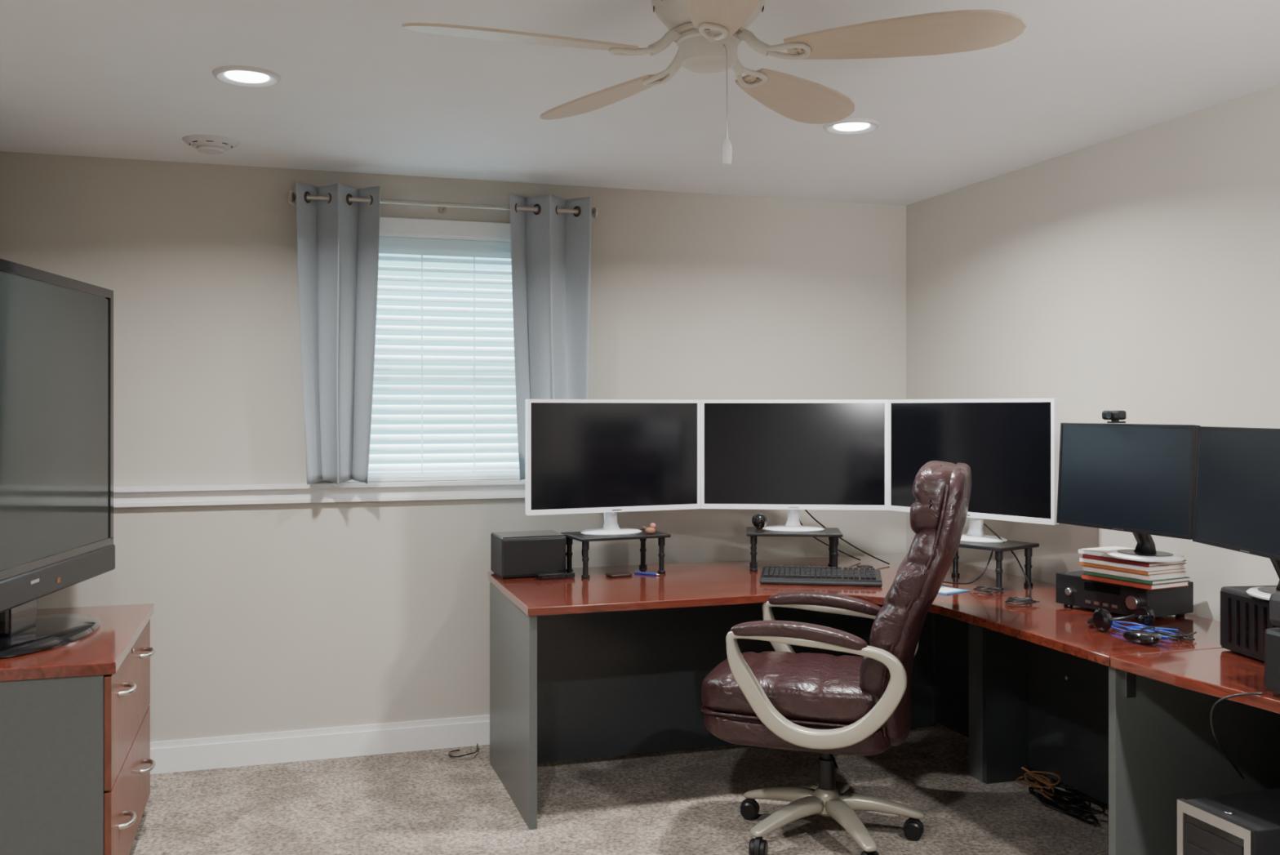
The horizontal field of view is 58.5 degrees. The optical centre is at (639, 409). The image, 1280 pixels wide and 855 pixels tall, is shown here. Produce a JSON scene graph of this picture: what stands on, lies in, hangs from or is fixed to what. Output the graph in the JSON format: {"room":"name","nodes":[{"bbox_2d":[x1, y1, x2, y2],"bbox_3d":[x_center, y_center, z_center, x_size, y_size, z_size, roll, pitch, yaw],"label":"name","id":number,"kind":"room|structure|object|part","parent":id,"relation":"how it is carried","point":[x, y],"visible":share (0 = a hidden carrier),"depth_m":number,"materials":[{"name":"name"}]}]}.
{"room":"home office","nodes":[
{"label":"home office","id":0,"kind":"room"},
{"bbox_2d":[0,151,906,742],"bbox_3d":[-0.636,0.231,5.059,4.314,2.449,0.150,0,0,-17],"label":"wall","id":1,"kind":"structure","parent":0,"point":[282,616],"depth_m":4.77,"materials":[{"name":"paint"}]},
{"bbox_2d":[150,714,489,773],"bbox_3d":[-0.611,1.393,4.981,4.014,0.125,0.014,0,0,-17],"label":"baseboard","id":2,"kind":"structure","parent":1,"relation":"attached to","point":[276,747],"depth_m":4.75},
{"bbox_2d":[113,475,701,506],"bbox_3d":[-0.608,0.347,4.969,4.014,0.079,0.040,0,0,-17],"label":"trim","id":3,"kind":"structure","parent":1,"relation":"attached to","point":[236,494],"depth_m":4.73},
{"bbox_2d":[346,232,519,481],"bbox_3d":[-0.856,-0.220,4.984,0.850,1.050,0.162,0,0,-17],"label":"window","id":4,"kind":"structure","parent":1,"relation":"in","point":[381,234],"depth_m":4.95,"materials":[{"name":"white plastic"}]},
{"bbox_2d":[368,236,519,476],"bbox_3d":[-0.847,-0.222,4.958,0.810,1.018,0.064,0,0,-17],"label":"window blinds","id":5,"kind":"object","parent":4,"relation":"attached to","point":[387,245],"visible":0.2,"depth_m":4.95,"materials":[{"name":"white plastic"}]},
{"bbox_3d":[-0.848,0.279,4.962,0.810,0.017,0.050,0,0,-17],"label":"rail","id":6,"kind":"part","parent":5,"relation":"part of","materials":[{"name":"white plastic"}]},
{"bbox_3d":[-0.871,-0.223,5.033,0.826,1.021,0.040,0,0,-17],"label":"sash","id":7,"kind":"part","parent":4,"relation":"part of","materials":[{"name":"white plastic"}]},
{"bbox_2d":[288,190,597,217],"bbox_3d":[-0.817,-0.860,4.852,1.295,0.048,0.137,0,0,-17],"label":"curtain rod","id":8,"kind":"object","parent":1,"relation":"attached to","point":[442,208],"visible":0.71,"depth_m":4.80,"materials":[{"name":"metal"}]},
{"bbox_3d":[-1.435,-0.860,4.728,0.040,0.040,0.004,0,0,-17],"label":"plate","id":9,"kind":"part","parent":8,"relation":"part of","materials":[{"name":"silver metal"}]},
{"bbox_2d":[296,181,380,484],"bbox_3d":[-1.236,-0.304,4.677,0.327,1.218,0.122,0,0,-17],"label":"curtain","id":10,"kind":"object","parent":8,"relation":"hanging from","point":[338,237],"visible":1,"depth_m":4.67,"materials":[{"name":"fabric"}]},
{"bbox_3d":[-0.802,-0.860,4.810,1.237,0.019,0.019,0,0,-17],"label":"rod","id":11,"kind":"part","parent":8,"relation":"part of","materials":[{"name":"metal"}]},
{"bbox_3d":[-0.849,-0.860,4.912,0.040,0.040,0.004,0,0,-17],"label":"plate","id":12,"kind":"part","parent":8,"relation":"part of","materials":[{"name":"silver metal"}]},
{"bbox_2d":[510,192,591,480],"bbox_3d":[-0.394,-0.306,4.939,0.357,1.222,0.107,0,0,-17],"label":"curtain","id":13,"kind":"object","parent":8,"relation":"hanging from","point":[551,250],"visible":0.81,"depth_m":4.94,"materials":[{"name":"fabric"}]},
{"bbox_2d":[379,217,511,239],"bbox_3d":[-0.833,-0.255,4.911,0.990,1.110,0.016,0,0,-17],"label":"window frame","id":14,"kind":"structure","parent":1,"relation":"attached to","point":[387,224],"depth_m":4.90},
{"bbox_2d":[128,721,1108,854],"bbox_3d":[0.290,1.505,2.105,4.314,0.100,6.343,0,0,-17],"label":"floor","id":15,"kind":"structure","parent":0,"point":[428,802],"depth_m":4.14,"materials":[{"name":"carpet"}]},
{"bbox_2d":[0,603,155,854],"bbox_3d":[-1.891,1.077,3.547,0.665,0.756,1.000,0,0,-17],"label":"filing cabinet","id":16,"kind":"object","parent":15,"relation":"on","point":[76,763],"visible":0.99,"depth_m":3.15,"materials":[{"name":"brown wood"}]},
{"bbox_2d":[0,258,115,658],"bbox_3d":[-1.877,0.130,3.503,0.354,1.136,1.380,0,0,-5],"label":"flat-screen tv","id":17,"kind":"object","parent":16,"relation":"on","point":[56,331],"visible":1,"depth_m":3.64,"materials":[{"name":"black plastic"}]},
{"bbox_3d":[-1.620,0.899,3.632,0.019,0.316,0.980,0,0,-17],"label":"drawer","id":18,"kind":"part","parent":16,"relation":"part of","materials":[{"name":"brown wood"}]},
{"bbox_3d":[-1.620,1.222,3.632,0.019,0.317,0.980,0,0,-17],"label":"drawer","id":19,"kind":"part","parent":16,"relation":"part of","materials":[{"name":"brown wood"}]},
{"bbox_3d":[-1.509,0.825,3.373,0.041,0.014,0.135,0,0,-17],"label":"handle","id":20,"kind":"part","parent":16,"relation":"part of","materials":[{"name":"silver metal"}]},
{"bbox_3d":[-1.509,1.210,3.373,0.041,0.014,0.135,0,0,-17],"label":"handle","id":21,"kind":"part","parent":16,"relation":"part of","materials":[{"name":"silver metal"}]},
{"bbox_3d":[-1.667,0.825,3.879,0.041,0.014,0.135,0,0,-17],"label":"handle","id":22,"kind":"part","parent":16,"relation":"part of","materials":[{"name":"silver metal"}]},
{"bbox_3d":[-1.667,1.210,3.879,0.041,0.014,0.135,0,0,-17],"label":"handle","id":23,"kind":"part","parent":16,"relation":"part of","materials":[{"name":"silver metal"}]},
{"bbox_2d":[448,743,478,757],"bbox_3d":[-0.737,1.438,4.804,0.137,0.023,0.152,0,0,-17],"label":"power cable","id":24,"kind":"object","parent":15,"relation":"on","point":[449,752],"visible":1,"depth_m":4.77,"materials":[{"name":"black plastic"}]},
{"bbox_2d":[700,460,971,854],"bbox_3d":[0.664,0.814,3.871,0.884,1.281,0.686,0,0,17],"label":"office chair","id":25,"kind":"object","parent":15,"relation":"on","point":[828,704],"visible":1,"depth_m":3.63,"materials":[{"name":"brown leather"}]},
{"bbox_2d":[740,798,759,814],"bbox_3d":[0.391,1.419,4.067,0.068,0.068,0.016,0,0,17],"label":"caster wheel","id":26,"kind":"object","parent":25,"relation":"attached to","point":[748,806],"depth_m":4.05,"materials":[{"name":"black plastic"}]},
{"bbox_2d":[753,836,762,854],"bbox_3d":[0.384,1.419,3.705,0.016,0.068,0.068,0,0,18],"label":"caster wheel","id":27,"kind":"object","parent":25,"relation":"attached to","point":[757,842],"depth_m":3.68,"materials":[{"name":"black plastic"}]},
{"bbox_3d":[0.498,1.344,3.990,0.304,0.079,0.068,0,0,39],"label":"leg","id":28,"kind":"part","parent":25,"relation":"part of","materials":[{"name":"beige paint"}]},
{"bbox_3d":[0.491,1.344,3.780,0.304,0.079,0.068,0,0,-35],"label":"leg","id":29,"kind":"part","parent":25,"relation":"part of","materials":[{"name":"beige paint"}]},
{"bbox_2d":[701,650,875,723],"bbox_3d":[0.554,0.934,3.905,0.650,0.153,0.532,0,0,17],"label":"seat cushion","id":30,"kind":"object","parent":25,"relation":"on","point":[804,687],"depth_m":3.72,"materials":[{"name":"red leather"}]},
{"bbox_3d":[0.554,1.049,3.905,0.630,0.118,0.526,0,0,17],"label":"seat","id":31,"kind":"part","parent":25,"relation":"part of","materials":[{"name":"red leather"}]},
{"bbox_3d":[0.549,0.882,3.587,0.564,0.360,0.052,0,0,17],"label":"arm frame","id":32,"kind":"part","parent":25,"relation":"part of","materials":[{"name":"beige paint"}]},
{"bbox_3d":[0.558,1.030,3.629,0.200,0.040,0.045,0,0,17],"label":"arm mount","id":33,"kind":"part","parent":25,"relation":"part of","materials":[{"name":"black plastic"}]},
{"bbox_3d":[0.625,1.137,3.746,0.012,0.044,0.155,0,0,-6],"label":"lever","id":34,"kind":"part","parent":25,"relation":"part of","materials":[{"name":"black plastic"}]},
{"bbox_3d":[0.727,0.882,4.171,0.564,0.360,0.052,0,0,17],"label":"arm frame","id":35,"kind":"part","parent":25,"relation":"part of","materials":[{"name":"beige paint"}]},
{"bbox_3d":[0.693,1.344,4.045,0.068,0.079,0.304,0,0,19],"label":"leg","id":36,"kind":"part","parent":25,"relation":"part of","materials":[{"name":"beige paint"}]},
{"bbox_3d":[0.681,1.344,3.711,0.068,0.079,0.304,0,0,-15],"label":"leg","id":37,"kind":"part","parent":25,"relation":"part of","materials":[{"name":"beige paint"}]},
{"bbox_2d":[862,850,878,854],"bbox_3d":[0.724,1.419,3.596,0.068,0.068,0.016,0,0,-34],"label":"caster wheel","id":38,"kind":"object","parent":25,"relation":"attached to","point":[864,852],"depth_m":3.59,"materials":[{"name":"black plastic"}]},
{"bbox_3d":[0.810,1.344,3.876,0.304,0.079,0.068,0,0,1],"label":"leg","id":39,"kind":"part","parent":25,"relation":"part of","materials":[{"name":"beige paint"}]},
{"bbox_2d":[903,817,924,833],"bbox_3d":[0.927,1.419,3.872,0.068,0.068,0.016,0,0,19],"label":"caster wheel","id":40,"kind":"object","parent":25,"relation":"attached to","point":[912,824],"depth_m":3.85,"materials":[{"name":"black plastic"}]},
{"bbox_2d":[909,460,957,533],"bbox_3d":[0.985,0.297,3.773,0.156,0.244,0.456,7,2,17],"label":"headrest pillow","id":41,"kind":"object","parent":25,"relation":"on","point":[934,510],"depth_m":3.56,"materials":[{"name":"red leather"}]},
{"bbox_2d":[487,553,1279,854],"bbox_3d":[0.655,1.069,4.101,2.085,0.773,2.165,0,0,-17],"label":"desk","id":42,"kind":"object","parent":15,"relation":"on","point":[598,665],"visible":0.77,"depth_m":4.41,"materials":[{"name":"brown wood"}]},
{"bbox_3d":[-0.488,1.085,4.335,0.027,0.740,0.795,0,0,-17],"label":"panel","id":43,"kind":"part","parent":42,"relation":"part of","materials":[{"name":"grey laminate"}]},
{"bbox_2d":[490,529,565,577],"bbox_3d":[-0.464,0.600,4.739,0.270,0.168,0.219,0,0,-19],"label":"speaker box","id":44,"kind":"object","parent":42,"relation":"on","point":[521,553],"visible":0.94,"depth_m":4.64,"materials":[{"name":"black plastic"}]},
{"bbox_3d":[-0.464,0.518,4.740,0.260,0.004,0.205,0,0,-19],"label":"panel","id":45,"kind":"part","parent":44,"relation":"part of","materials":[{"name":"grey plastic"}]},
{"bbox_2d":[502,537,564,575],"bbox_3d":[-0.428,0.599,4.638,0.258,0.144,0.005,0,0,-19],"label":"grille","id":46,"kind":"object","parent":44,"relation":"attached to","point":[521,556],"depth_m":4.63,"materials":[{"name":"black fabric"}]},
{"bbox_2d":[536,571,574,579],"bbox_3d":[-0.342,0.674,4.624,0.155,0.022,0.041,0,0,-21],"label":"hub","id":47,"kind":"object","parent":42,"relation":"on","point":[565,574],"visible":1,"depth_m":4.61,"materials":[{"name":"black plastic"}]},
{"bbox_2d":[560,528,671,578],"bbox_3d":[-0.104,0.602,4.789,0.400,0.164,0.250,0,0,-24],"label":"monitor stand","id":48,"kind":"object","parent":42,"relation":"on","point":[642,535],"visible":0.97,"depth_m":4.74,"materials":[{"name":"black plastic"}]},
{"bbox_3d":[-0.298,0.607,4.807,0.022,0.146,0.022,0,0,-24],"label":"leg","id":49,"kind":"part","parent":48,"relation":"part of","materials":[{"name":"black plastic"}]},
{"bbox_3d":[-0.221,0.607,4.634,0.022,0.146,0.022,0,0,-24],"label":"leg","id":50,"kind":"part","parent":48,"relation":"part of","materials":[{"name":"black plastic"}]},
{"bbox_2d":[525,399,700,535],"bbox_3d":[-0.121,0.240,4.804,0.777,0.560,0.200,0,0,-24],"label":"computer monitor","id":51,"kind":"object","parent":48,"relation":"on","point":[609,457],"visible":1,"depth_m":4.74,"materials":[{"name":"white plastic"}]},
{"bbox_2d":[560,528,671,542],"bbox_3d":[-0.104,0.527,4.789,0.400,0.014,0.250,0,0,-24],"label":"shelf","id":52,"kind":"object","parent":48,"relation":"attached to","point":[577,535],"depth_m":4.71,"materials":[{"name":"black plastic"}]},
{"bbox_3d":[0.013,0.607,4.945,0.022,0.146,0.022,0,0,-24],"label":"leg","id":53,"kind":"part","parent":48,"relation":"part of","materials":[{"name":"black plastic"}]},
{"bbox_2d":[642,522,655,533],"bbox_3d":[0.038,0.497,4.759,0.058,0.045,0.032,0,0,-17],"label":"figurine","id":54,"kind":"object","parent":48,"relation":"on","point":[651,530],"visible":1,"depth_m":4.75,"materials":[{"name":"brown ceramic"}]},
{"bbox_3d":[0.090,0.607,4.771,0.022,0.146,0.022,0,0,-24],"label":"leg","id":55,"kind":"part","parent":48,"relation":"part of","materials":[{"name":"black plastic"}]},
{"bbox_2d":[605,571,632,577],"bbox_3d":[-0.087,0.678,4.689,0.100,0.012,0.070,0,0,-29],"label":"wallet","id":56,"kind":"object","parent":42,"relation":"on","point":[620,574],"visible":1,"depth_m":4.67,"materials":[{"name":"brown leather"}]},
{"bbox_2d":[634,571,659,575],"bbox_3d":[0.030,0.679,4.723,0.125,0.010,0.010,0,0,34],"label":"pen","id":57,"kind":"object","parent":42,"relation":"on","point":[636,572],"visible":1,"depth_m":4.72,"materials":[{"name":"blue plastic"}]},
{"bbox_3d":[0.387,1.070,4.857,1.955,0.710,0.018,0,0,-17],"label":"modesty panel","id":58,"kind":"part","parent":42,"relation":"part of","materials":[{"name":"black laminate"}]},
{"bbox_2d":[746,526,842,571],"bbox_3d":[0.659,0.602,4.908,0.400,0.164,0.250,0,0,6],"label":"monitor stand","id":59,"kind":"object","parent":42,"relation":"on","point":[833,533],"visible":0.89,"depth_m":4.81,"materials":[{"name":"black plastic"}]},
{"bbox_3d":[0.480,0.607,4.830,0.022,0.146,0.022,0,0,6],"label":"leg","id":60,"kind":"part","parent":59,"relation":"part of","materials":[{"name":"black plastic"}]},
{"bbox_2d":[751,512,767,531],"bbox_3d":[0.509,0.481,4.876,0.066,0.078,0.066,0,0,-17],"label":"ball","id":61,"kind":"object","parent":59,"relation":"on","point":[759,520],"visible":1,"depth_m":4.85,"materials":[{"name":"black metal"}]},
{"bbox_2d":[701,399,888,532],"bbox_3d":[0.661,0.240,4.928,0.791,0.560,0.200,0,0,6],"label":"computer monitor","id":62,"kind":"object","parent":59,"relation":"on","point":[793,455],"visible":0.99,"depth_m":4.87,"materials":[{"name":"white plastic"}]},
{"bbox_2d":[746,526,842,537],"bbox_3d":[0.659,0.527,4.908,0.400,0.014,0.250,0,0,6],"label":"shelf","id":63,"kind":"object","parent":59,"relation":"attached to","point":[828,531],"depth_m":4.80,"materials":[{"name":"black plastic"}]},
{"bbox_3d":[0.837,0.607,4.986,0.022,0.146,0.022,0,0,6],"label":"leg","id":64,"kind":"part","parent":59,"relation":"part of","materials":[{"name":"black plastic"}]},
{"bbox_3d":[0.819,0.607,4.797,0.022,0.146,0.022,0,0,6],"label":"leg","id":65,"kind":"part","parent":59,"relation":"part of","materials":[{"name":"black plastic"}]},
{"bbox_2d":[760,564,882,586],"bbox_3d":[0.717,0.660,4.533,0.470,0.046,0.209,0,0,10],"label":"keyboard","id":66,"kind":"object","parent":42,"relation":"on","point":[783,575],"visible":1,"depth_m":4.49,"materials":[{"name":"black plastic"}]},
{"bbox_2d":[799,520,860,560],"bbox_3d":[0.796,0.527,5.114,0.384,0.308,0.089,0,0,-17],"label":"power cable","id":67,"kind":"object","parent":42,"relation":"on","point":[801,523],"visible":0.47,"depth_m":5.14,"materials":[{"name":"black plastic"}]},
{"bbox_2d":[804,509,889,564],"bbox_3d":[0.882,0.527,5.056,0.426,0.308,0.101,0,0,0],"label":"power cable","id":68,"kind":"object","parent":42,"relation":"on","point":[806,511],"visible":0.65,"depth_m":5.07,"materials":[{"name":"black plastic"}]},
{"bbox_2d":[937,586,969,594],"bbox_3d":[1.124,0.682,4.335,0.140,0.004,0.200,0,0,-37],"label":"brochure","id":69,"kind":"object","parent":42,"relation":"on","point":[944,589],"visible":0.57,"depth_m":4.29,"materials":[{"name":"paper"}]},
{"bbox_2d":[938,586,962,592],"bbox_3d":[1.149,0.681,4.303,0.100,0.001,0.080,0,0,-37],"label":"photo","id":70,"kind":"object","parent":69,"relation":"on","point":[943,589],"depth_m":4.30,"materials":[{"name":"paper"}]},
{"bbox_2d":[942,551,993,584],"bbox_3d":[1.250,0.607,4.421,0.216,0.149,0.090,0,0,28],"label":"power cable","id":71,"kind":"object","parent":42,"relation":"on","point":[987,565],"visible":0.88,"depth_m":4.37,"materials":[{"name":"black plastic"}]},
{"bbox_3d":[1.332,1.085,4.509,0.020,0.740,0.093,0,0,-17],"label":"corner leg","id":72,"kind":"part","parent":42,"relation":"part of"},
{"bbox_2d":[973,586,1012,594],"bbox_3d":[1.298,0.672,4.237,0.143,0.016,0.101,0,0,31],"label":"cable bundle","id":73,"kind":"object","parent":42,"relation":"on","point":[997,589],"visible":1,"depth_m":4.25,"materials":[{"name":"black plastic"}]},
{"bbox_2d":[951,540,1039,590],"bbox_3d":[1.326,0.602,4.507,0.250,0.164,0.400,0,0,-38],"label":"monitor stand","id":74,"kind":"object","parent":42,"relation":"on","point":[998,548],"visible":0.6,"depth_m":4.39,"materials":[{"name":"black plastic"}]},
{"bbox_3d":[1.297,0.607,4.699,0.022,0.146,0.022,0,0,-38],"label":"leg","id":75,"kind":"part","parent":74,"relation":"part of","materials":[{"name":"black plastic"}]},
{"bbox_2d":[888,398,1058,542],"bbox_3d":[1.337,0.240,4.559,0.200,0.560,0.782,0,0,-38],"label":"computer monitor","id":76,"kind":"object","parent":74,"relation":"on","point":[1010,446],"visible":0.72,"depth_m":4.45,"materials":[{"name":"white plastic"}]},
{"bbox_2d":[959,540,1039,551],"bbox_3d":[1.326,0.527,4.507,0.250,0.014,0.400,0,0,-38],"label":"shelf","id":77,"kind":"object","parent":74,"relation":"attached to","point":[1008,545],"depth_m":4.38,"materials":[{"name":"black plastic"}]},
{"bbox_3d":[1.355,0.607,4.314,0.022,0.146,0.022,0,0,-38],"label":"leg","id":78,"kind":"part","parent":74,"relation":"part of","materials":[{"name":"black plastic"}]},
{"bbox_3d":[1.506,0.607,4.431,0.022,0.146,0.022,0,0,-38],"label":"leg","id":79,"kind":"part","parent":74,"relation":"part of","materials":[{"name":"black plastic"}]},
{"bbox_3d":[1.431,1.085,4.477,0.190,0.740,0.027,0,0,-17],"label":"corner leg","id":80,"kind":"part","parent":42,"relation":"part of","materials":[{"name":"black wood"}]},
{"bbox_2d":[983,523,1031,597],"bbox_3d":[1.416,0.567,4.322,0.086,0.229,0.438,0,0,-3],"label":"power cable","id":81,"kind":"object","parent":42,"relation":"on","point":[984,524],"visible":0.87,"depth_m":4.36,"materials":[{"name":"black plastic"}]},
{"bbox_3d":[1.605,1.060,4.268,0.018,0.690,1.835,0,0,-17],"label":"modesty panel","id":82,"kind":"part","parent":42,"relation":"part of","materials":[{"name":"black wood"}]},
{"bbox_2d":[1004,596,1039,604],"bbox_3d":[1.334,0.671,4.001,0.109,0.016,0.118,0,0,33],"label":"cable bundle","id":83,"kind":"object","parent":42,"relation":"on","point":[1017,599],"visible":1,"depth_m":3.99,"materials":[{"name":"black plastic"}]},
{"bbox_2d":[1086,604,1155,631],"bbox_3d":[1.486,0.648,3.584,0.190,0.070,0.162,0,0,-17],"label":"headphones","id":84,"kind":"object","parent":42,"relation":"on","point":[1102,619],"visible":0.94,"depth_m":3.53,"materials":[{"name":"black plastic"}]},
{"bbox_2d":[1055,570,1193,617],"bbox_3d":[1.631,0.626,3.873,0.256,0.116,0.364,0,0,-29],"label":"stereo receiver","id":85,"kind":"object","parent":42,"relation":"on","point":[1071,590],"visible":0.84,"depth_m":3.77,"materials":[{"name":"black plastic"}]},
{"bbox_3d":[1.470,0.625,3.920,0.014,0.024,0.024,0,0,-29],"label":"knob","id":86,"kind":"part","parent":85,"relation":"part of","materials":[{"name":"silver metal"}]},
{"bbox_3d":[1.594,0.625,3.696,0.018,0.044,0.044,0,0,-29],"label":"knob","id":87,"kind":"part","parent":85,"relation":"part of","materials":[{"name":"silver metal"}]},
{"bbox_2d":[1078,546,1190,589],"bbox_3d":[1.617,0.519,3.755,0.192,0.098,0.286,0,0,-27],"label":"book stack","id":88,"kind":"object","parent":85,"relation":"on","point":[1097,565],"visible":0.84,"depth_m":3.67,"materials":[{"name":"paper"}]},
{"bbox_2d":[1056,422,1200,562],"bbox_3d":[1.594,0.258,3.619,0.212,0.424,0.534,0,0,-23],"label":"computer monitor","id":89,"kind":"object","parent":88,"relation":"on","point":[1139,479],"visible":0.99,"depth_m":3.56,"materials":[{"name":"black plastic"}]},
{"bbox_2d":[1102,410,1126,422],"bbox_3d":[1.499,0.024,3.604,0.058,0.040,0.076,0,0,-22],"label":"webcam","id":90,"kind":"object","parent":89,"relation":"on","point":[1114,415],"visible":1,"depth_m":3.58,"materials":[{"name":"black plastic"}]},
{"bbox_3d":[1.372,0.762,3.195,0.030,0.085,0.004,0,0,-17],"label":"bracket plate","id":91,"kind":"part","parent":42,"relation":"part of","materials":[{"name":"black metal"}]},
{"bbox_2d":[1122,629,1161,644],"bbox_3d":[1.467,0.665,3.342,0.061,0.034,0.110,0,0,-37],"label":"computer mouse","id":92,"kind":"object","parent":42,"relation":"on","point":[1143,637],"visible":1,"depth_m":3.32,"materials":[{"name":"black plastic"}]},
{"bbox_2d":[1111,620,1178,638],"bbox_3d":[1.547,0.672,3.476,0.132,0.017,0.256,0,0,-24],"label":"cable bundle","id":93,"kind":"object","parent":42,"relation":"on","point":[1138,626],"visible":0.64,"depth_m":3.50,"materials":[{"name":"blue plastic"}]},
{"bbox_2d":[1139,626,1196,639],"bbox_3d":[1.588,0.672,3.427,0.156,0.018,0.197,0,0,-17],"label":"cable bundle","id":94,"kind":"object","parent":42,"relation":"on","point":[1179,634],"visible":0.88,"depth_m":3.40,"materials":[{"name":"black plastic"}]},
{"bbox_3d":[1.627,1.085,3.292,0.645,0.740,0.028,0,0,-17],"label":"panel","id":95,"kind":"part","parent":42,"relation":"part of","materials":[{"name":"grey wood"}]},
{"bbox_2d":[1022,776,1105,824],"bbox_3d":[1.539,1.412,4.146,0.139,0.072,0.390,0,0,-17],"label":"cable bundle","id":96,"kind":"object","parent":15,"relation":"on","point":[1070,797],"visible":0.91,"depth_m":4.10,"materials":[{"name":"black plastic"}]},
{"bbox_2d":[1015,766,1067,808],"bbox_3d":[1.487,1.395,4.222,0.135,0.082,0.230,0,0,-4],"label":"cable bundle","id":97,"kind":"object","parent":96,"relation":"on","point":[1036,777],"visible":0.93,"depth_m":4.24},
{"bbox_2d":[1110,648,1279,713],"bbox_3d":[1.853,1.070,2.588,0.705,0.770,1.430,0,0,-17],"label":"writing desk","id":98,"kind":"object","parent":15,"relation":"on","point":[1221,673],"visible":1,"depth_m":3.00,"materials":[{"name":"brown wood"}]},
{"bbox_2d":[1209,692,1262,778],"bbox_3d":[1.499,0.832,2.909,0.110,0.312,0.350,0,0,22],"label":"power cable","id":99,"kind":"object","parent":98,"relation":"hanging from","point":[1245,693],"visible":1,"depth_m":2.80,"materials":[{"name":"black plastic"}]},
{"bbox_2d":[1220,585,1277,661],"bbox_3d":[1.763,0.595,3.136,0.198,0.180,0.280,0,0,-7],"label":"speaker box","id":100,"kind":"object","parent":98,"relation":"on","point":[1245,620],"visible":0.57,"depth_m":3.16,"materials":[{"name":"black plastic"}]},
{"bbox_2d":[1228,597,1231,642],"bbox_3d":[1.655,0.593,3.208,0.003,0.125,0.010,0,0,-7],"label":"vent","id":101,"kind":"object","parent":100,"relation":"attached to","point":[1229,598],"depth_m":3.21,"materials":[{"name":"black plastic"}]},
{"bbox_2d":[1192,426,1279,599],"bbox_3d":[1.722,0.277,3.062,0.208,0.454,0.536,0,0,-2],"label":"computer monitor","id":102,"kind":"object","parent":100,"relation":"on","point":[1237,497],"visible":0.9,"depth_m":3.10,"materials":[{"name":"black plastic"}]},
{"bbox_2d":[1236,600,1239,645],"bbox_3d":[1.660,0.593,3.171,0.003,0.125,0.010,0,0,-7],"label":"vent","id":103,"kind":"object","parent":100,"relation":"attached to","point":[1237,601],"depth_m":3.17,"materials":[{"name":"black plastic"}]},
{"bbox_2d":[1245,601,1248,648],"bbox_3d":[1.665,0.593,3.134,0.003,0.125,0.010,0,0,-7],"label":"vent","id":104,"kind":"object","parent":100,"relation":"attached to","point":[1246,602],"depth_m":3.13,"materials":[{"name":"black plastic"}]},
{"bbox_2d":[1254,604,1257,651],"bbox_3d":[1.670,0.593,3.097,0.003,0.125,0.010,0,0,-7],"label":"vent","id":105,"kind":"object","parent":100,"relation":"attached to","point":[1255,605],"depth_m":3.10,"materials":[{"name":"black plastic"}]},
{"bbox_2d":[1263,606,1266,653],"bbox_3d":[1.675,0.593,3.061,0.003,0.125,0.010,0,0,-7],"label":"vent","id":106,"kind":"object","parent":100,"relation":"attached to","point":[1264,607],"depth_m":3.06,"materials":[{"name":"black plastic"}]},
{"bbox_2d":[1264,591,1279,693],"bbox_3d":[1.778,0.560,2.638,0.489,0.250,0.380,0,0,-17],"label":"speaker","id":107,"kind":"object","parent":98,"relation":"on","point":[1272,635],"visible":1,"depth_m":2.72,"materials":[{"name":"black plastic"}]},
{"bbox_3d":[1.782,0.478,2.639,0.470,0.087,0.370,0,0,-17],"label":"lid","id":108,"kind":"part","parent":107,"relation":"part of","materials":[{"name":"grey plastic"}]},
{"bbox_2d":[1177,787,1279,854],"bbox_3d":[1.637,1.228,2.898,0.462,0.454,0.234,0,0,-17],"label":"desktop computer","id":109,"kind":"object","parent":15,"relation":"on","point":[1245,823],"visible":1,"depth_m":2.85,"materials":[{"name":"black metal"}]},
{"bbox_3d":[1.425,1.223,2.831,0.018,0.440,0.234,0,0,-17],"label":"frame","id":110,"kind":"part","parent":109,"relation":"part of","materials":[{"name":"silver metal"}]},
{"bbox_2d":[0,0,1279,205],"bbox_3d":[0.290,-1.044,2.105,4.314,0.100,6.343,0,0,-17],"label":"ceiling","id":111,"kind":"structure","parent":0,"point":[358,91],"depth_m":3.54,"materials":[{"name":"paint"}]},
{"bbox_2d":[182,134,239,154],"bbox_3d":[-1.591,-0.974,4.238,0.200,0.040,0.200,0,0,-17],"label":"smoke detector","id":112,"kind":"object","parent":111,"relation":"attached to","point":[204,144],"depth_m":4.19,"materials":[{"name":"white plastic"}]},
{"bbox_2d":[212,65,281,87],"bbox_3d":[-1.171,-0.989,3.406,0.196,0.011,0.196,0,0,-17],"label":"recessed light","id":113,"kind":"object","parent":111,"relation":"in","point":[238,75],"visible":1,"depth_m":3.40,"materials":[{"name":"white plastic"}]},
{"bbox_2d":[402,0,1026,164],"bbox_3d":[0.151,-0.759,2.461,1.265,0.470,1.211,0,0,0],"label":"ceiling fan","id":114,"kind":"object","parent":111,"relation":"hanging from","point":[708,34],"depth_m":2.45,"materials":[{"name":"beige wood"}]},
{"bbox_2d":[823,118,879,134],"bbox_3d":[0.742,-0.989,4.005,0.196,0.011,0.196,0,0,-17],"label":"recessed light","id":115,"kind":"object","parent":111,"relation":"in","point":[847,126],"visible":0.98,"depth_m":3.99,"materials":[{"name":"white plastic"}]},
{"bbox_2d":[906,84,1279,621],"bbox_3d":[2.277,0.231,2.728,0.150,2.449,6.043,0,0,-17],"label":"wall","id":116,"kind":"structure","parent":0,"point":[1137,273],"depth_m":4.17,"materials":[{"name":"paint"}]}
]}

